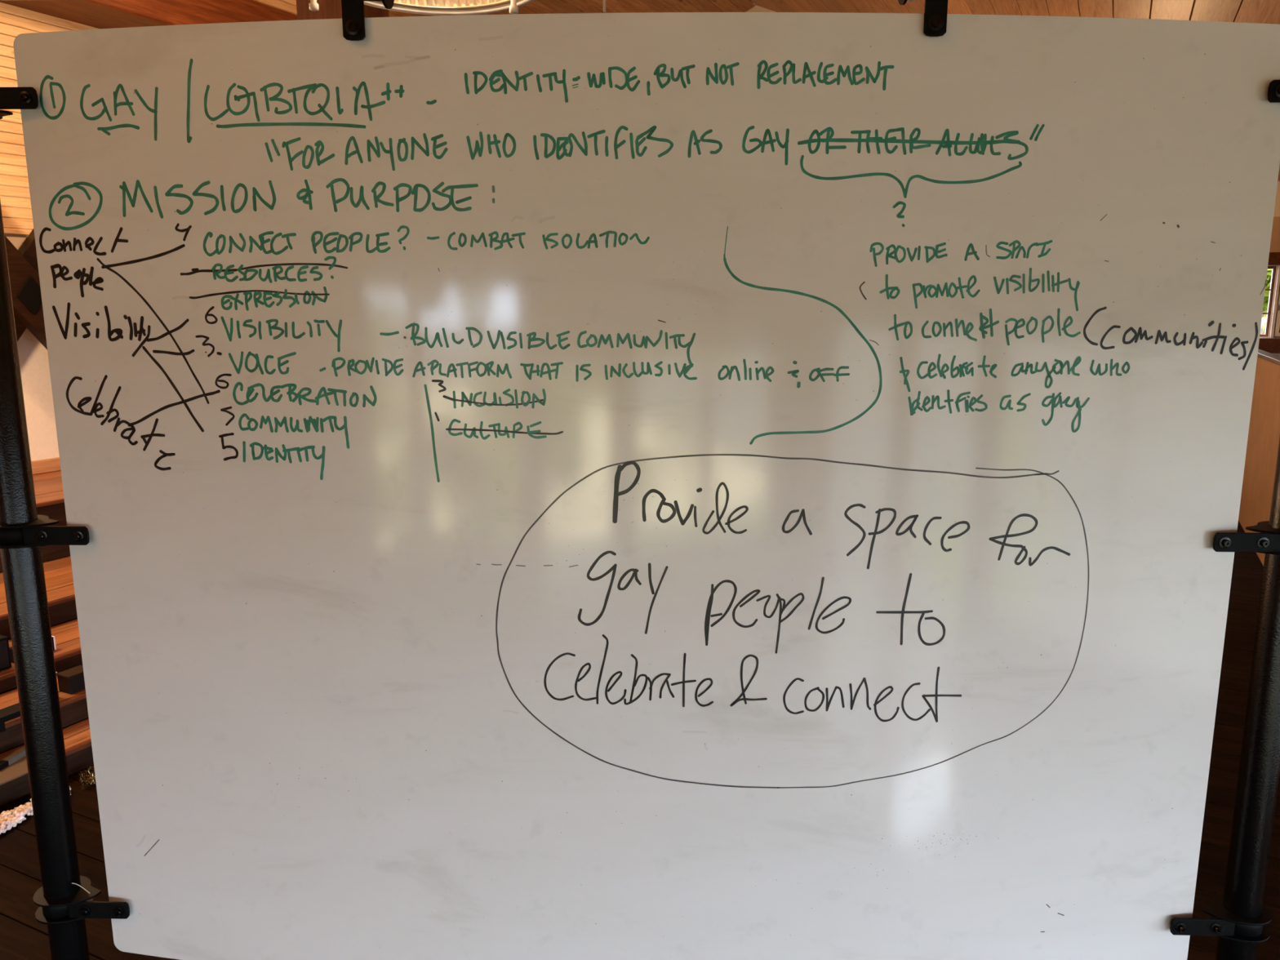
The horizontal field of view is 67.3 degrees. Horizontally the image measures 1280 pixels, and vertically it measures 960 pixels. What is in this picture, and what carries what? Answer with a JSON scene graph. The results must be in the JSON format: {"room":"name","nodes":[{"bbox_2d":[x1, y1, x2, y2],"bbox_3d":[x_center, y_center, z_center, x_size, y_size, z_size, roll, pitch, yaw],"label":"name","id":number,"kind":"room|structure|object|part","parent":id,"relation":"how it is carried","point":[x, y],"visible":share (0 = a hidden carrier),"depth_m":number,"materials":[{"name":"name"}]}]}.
{"room":"meeting room","nodes":[
{"label":"meeting room","id":0,"kind":"room"},
{"bbox_2d":[0,0,297,573],"bbox_3d":[-3.576,0.192,5.307,0.265,6.686,14.000,5,12,26],"label":"wall","id":1,"kind":"structure","parent":0,"point":[15,194],"depth_m":5.20,"materials":[{"name":"beige paint"}]},
{"bbox_2d":[4,227,32,235],"bbox_3d":[-3.461,-1.300,4.973,0.029,0.030,14.000,5,12,26],"label":"trim","id":2,"kind":"structure","parent":1,"relation":"attached to","point":[6,231],"depth_m":5.17,"materials":[{"name":"brown wood"}]},
{"bbox_2d":[4,229,47,349],"bbox_3d":[-3.289,-0.985,5.127,0.167,1.535,1.303,5,12,26],"label":"braces","id":3,"kind":"object","parent":1,"relation":"attached to","point":[24,274],"visible":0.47,"depth_m":5.09,"materials":[{"name":"brown wood"}]},
{"bbox_2d":[31,457,61,475],"bbox_3d":[-2.625,-0.351,6.884,0.020,0.075,10.200,5,12,26],"label":"baseboard","id":4,"kind":"structure","parent":1,"relation":"attached to","point":[47,465],"depth_m":5.42,"materials":[{"name":"brown wood"}]},
{"bbox_2d":[0,0,297,28],"bbox_3d":[-3.257,-2.564,4.636,0.444,0.290,13.980,5,12,26],"label":"timber beam","id":5,"kind":"structure","parent":1,"relation":"attached to","point":[99,14],"depth_m":5.38,"materials":[{"name":"brown wood"}]},
{"bbox_2d":[0,520,1279,959],"bbox_3d":[-0.311,0.899,4.604,6.350,0.250,12.600,5,12,26],"label":"floor","id":6,"kind":"structure","parent":0,"point":[22,937],"depth_m":2.89,"materials":[{"name":"brown wood"}]},
{"bbox_2d":[0,798,33,834],"bbox_3d":[-1.968,1.053,2.999,0.097,0.033,0.217,2,11,11],"label":"rug","id":7,"kind":"object","parent":6,"relation":"on","point":[15,816],"visible":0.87,"depth_m":3.00,"materials":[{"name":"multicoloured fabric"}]},
{"bbox_2d":[0,470,93,806],"bbox_3d":[-2.385,0.385,4.909,2.274,0.650,6.718,5,12,26],"label":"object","id":8,"kind":"object","parent":6,"relation":"on","point":[48,486],"visible":0.02,"depth_m":3.80,"materials":[{"name":"brown wood"}]},
{"bbox_2d":[0,635,11,671],"bbox_3d":[-2.406,0.651,3.536,0.064,0.120,0.140,5,12,26],"label":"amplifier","id":9,"kind":"object","parent":8,"relation":"on","point":[5,656],"visible":1,"depth_m":3.57,"materials":[{"name":"black plastic"}]},
{"bbox_2d":[0,702,22,732],"bbox_3d":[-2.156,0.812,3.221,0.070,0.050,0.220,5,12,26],"label":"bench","id":10,"kind":"object","parent":8,"relation":"on","point":[10,713],"visible":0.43,"depth_m":3.24,"materials":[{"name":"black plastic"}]},
{"bbox_3d":[-2.131,0.825,3.208,0.012,0.030,0.016,5,12,26],"label":"leg","id":11,"kind":"part","parent":10,"relation":"part of","materials":[{"name":"black metal"}]},
{"bbox_2d":[0,702,21,724],"bbox_3d":[-2.156,0.798,3.218,0.070,0.020,0.220,5,12,26],"label":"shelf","id":12,"kind":"object","parent":10,"relation":"attached to","point":[10,713],"depth_m":3.24,"materials":[{"name":"brown wood"}]},
{"bbox_2d":[0,755,27,785],"bbox_3d":[-2.086,0.963,3.064,0.120,0.006,0.350,5,12,26],"label":"mat","id":13,"kind":"object","parent":8,"relation":"on","point":[19,768],"visible":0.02,"depth_m":3.13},
{"bbox_2d":[0,746,26,770],"bbox_3d":[-2.086,0.925,3.201,0.024,0.018,0.146,1,11,7],"label":"bar","id":14,"kind":"object","parent":13,"relation":"on","point":[17,755],"visible":0.78,"depth_m":3.19,"materials":[{"name":"metal"}]},
{"bbox_2d":[8,635,56,662],"bbox_3d":[-2.346,0.652,3.709,0.038,0.055,0.163,5,12,26],"label":"binder","id":15,"kind":"object","parent":8,"relation":"on","point":[52,637],"visible":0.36,"depth_m":3.65,"materials":[{"name":"white plastic"}]},
{"bbox_2d":[56,665,85,693],"bbox_3d":[-2.092,0.740,3.563,0.074,0.068,0.094,5,12,26],"label":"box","id":16,"kind":"object","parent":8,"relation":"on","point":[70,681],"visible":0.73,"depth_m":3.53,"materials":[{"name":"brown wood"}]},
{"bbox_3d":[-2.092,0.710,3.557,0.074,0.008,0.094,5,12,26],"label":"lid","id":17,"kind":"part","parent":16,"relation":"part of","materials":[{"name":"brown wood"}]},
{"bbox_2d":[78,763,95,789],"bbox_3d":[-1.861,0.999,3.250,0.066,0.042,0.134,-5,12,-25],"label":"tinsel garland","id":18,"kind":"object","parent":6,"relation":"on","point":[88,780],"visible":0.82,"depth_m":3.23,"materials":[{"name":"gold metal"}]},
{"bbox_2d":[296,0,389,19],"bbox_3d":[-0.858,-0.887,2.868,0.193,3.897,0.180,5,12,26],"label":"timber post","id":19,"kind":"object","parent":6,"relation":"on","point":[328,9],"visible":0.02,"depth_m":2.72,"materials":[{"name":"brown wood"}]},
{"bbox_2d":[0,0,1279,959],"bbox_3d":[0.005,0.359,1.296,1.712,2.020,0.660,0,11,1],"label":"whiteboard","id":20,"kind":"object","parent":6,"relation":"on","point":[637,486],"visible":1,"depth_m":1.17,"materials":[{"name":"white plastic"}]},
{"bbox_3d":[-0.816,0.341,1.313,0.046,1.990,0.046,0,11,1],"label":"post","id":21,"kind":"part","parent":20,"relation":"part of","materials":[{"name":"black metal"}]},
{"bbox_3d":[0.825,0.348,1.273,0.046,1.990,0.046,0,11,1],"label":"post","id":22,"kind":"part","parent":20,"relation":"part of","materials":[{"name":"black metal"}]},
{"bbox_2d":[388,0,1279,182],"bbox_3d":[0.502,-2.171,2.834,9.450,3.219,14.600,5,12,26],"label":"wall","id":23,"kind":"structure","parent":0,"point":[1259,11],"depth_m":6.29,"materials":[{"name":"brown wood"}]},
{"bbox_2d":[309,0,533,15],"bbox_3d":[-0.510,-1.817,2.184,0.561,1.421,0.540,0,11,1],"label":"pendant lamp","id":24,"kind":"object","parent":23,"relation":"hanging from","point":[433,7],"visible":0.94,"depth_m":2.53,"materials":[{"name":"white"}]},
{"bbox_3d":[-0.780,-1.155,2.295,0.022,0.063,0.022,0,11,1],"label":"knob","id":25,"kind":"part","parent":24,"relation":"part of","materials":[{"name":"silver metal"}]},
{"bbox_3d":[-0.302,-1.147,2.295,0.022,0.063,0.022,0,11,1],"label":"knob","id":26,"kind":"part","parent":24,"relation":"part of","materials":[{"name":"silver metal"}]},
{"bbox_2d":[603,0,605,12],"bbox_3d":[-0.095,-1.874,2.452,0.007,1.269,0.007,0,11,1],"label":"hanging rod","id":27,"kind":"object","parent":23,"relation":"hanging from","point":[604,1],"visible":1,"depth_m":2.56,"materials":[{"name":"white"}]},
{"bbox_2d":[746,5,1279,355],"bbox_3d":[3.629,-1.011,9.534,8.850,7.500,0.200,5,12,26],"label":"wall","id":28,"kind":"structure","parent":0,"point":[757,8],"depth_m":8.37,"materials":[{"name":"beige pine wood"}]},
{"bbox_2d":[1259,266,1276,337],"bbox_3d":[5.346,-1.579,8.515,0.425,0.610,0.060,5,12,26],"label":"window","id":29,"kind":"structure","parent":28,"relation":"in","point":[1273,268],"depth_m":8.41,"materials":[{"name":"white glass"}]},
{"bbox_2d":[1257,337,1279,353],"bbox_3d":[5.623,-1.156,8.274,1.400,0.125,0.219,5,12,26],"label":"trim","id":30,"kind":"structure","parent":28,"relation":"attached to","point":[1272,345],"depth_m":8.26,"materials":[{"name":"brown wood"}]},
{"bbox_2d":[1267,252,1279,265],"bbox_3d":[5.645,-1.887,8.184,1.400,0.105,0.119,5,12,26],"label":"trim","id":31,"kind":"structure","parent":28,"relation":"attached to","point":[1274,257],"depth_m":8.22,"materials":[{"name":"brown wood"}]},
{"bbox_2d":[1269,265,1279,337],"bbox_3d":[5.521,-1.548,8.348,0.020,0.618,0.049,5,12,26],"label":"trim","id":32,"kind":"structure","parent":28,"relation":"attached to","point":[1277,282],"depth_m":8.34,"materials":[{"name":"white wood"}]},
{"bbox_2d":[1269,216,1279,252],"bbox_3d":[5.660,-2.092,8.178,1.400,0.298,0.049,5,12,26],"label":"trim","id":33,"kind":"structure","parent":28,"relation":"attached to","point":[1275,237],"depth_m":8.25,"materials":[{"name":"brown wood"}]},
{"bbox_2d":[1274,310,1279,336],"bbox_3d":[5.670,-1.355,8.316,0.285,0.220,0.030,5,12,26],"label":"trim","id":34,"kind":"structure","parent":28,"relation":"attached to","point":[1277,332],"depth_m":8.36,"materials":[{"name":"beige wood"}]},
{"bbox_2d":[1277,288,1279,304],"bbox_3d":[5.670,-1.664,8.259,0.285,0.310,0.030,5,12,26],"label":"picture frame","id":35,"kind":"object","parent":28,"relation":"attached to","point":[1278,303],"visible":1,"depth_m":8.33,"materials":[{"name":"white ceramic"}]},
{"bbox_2d":[1238,348,1279,565],"bbox_3d":[4.327,-0.256,6.732,0.081,1.240,4.220,5,12,26],"label":"wall","id":36,"kind":"structure","parent":0,"point":[1264,433],"depth_m":6.38,"materials":[{"name":"brown wood"}]},
{"bbox_3d":[0.006,4.795,2.112,400.000,0.200,400.000,5,12,26],"label":"ground","id":37,"kind":"structure","parent":0,"visible":0},
{"bbox_2d":[1260,268,1271,333],"bbox_3d":[7.228,-0.542,10.988,3.090,7.045,3.151,5,12,26],"label":"tree","id":38,"kind":"object","parent":37,"relation":"on","point":[1269,270],"visible":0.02,"depth_m":10.32,"materials":[{"name":"green plant"}]}
]}

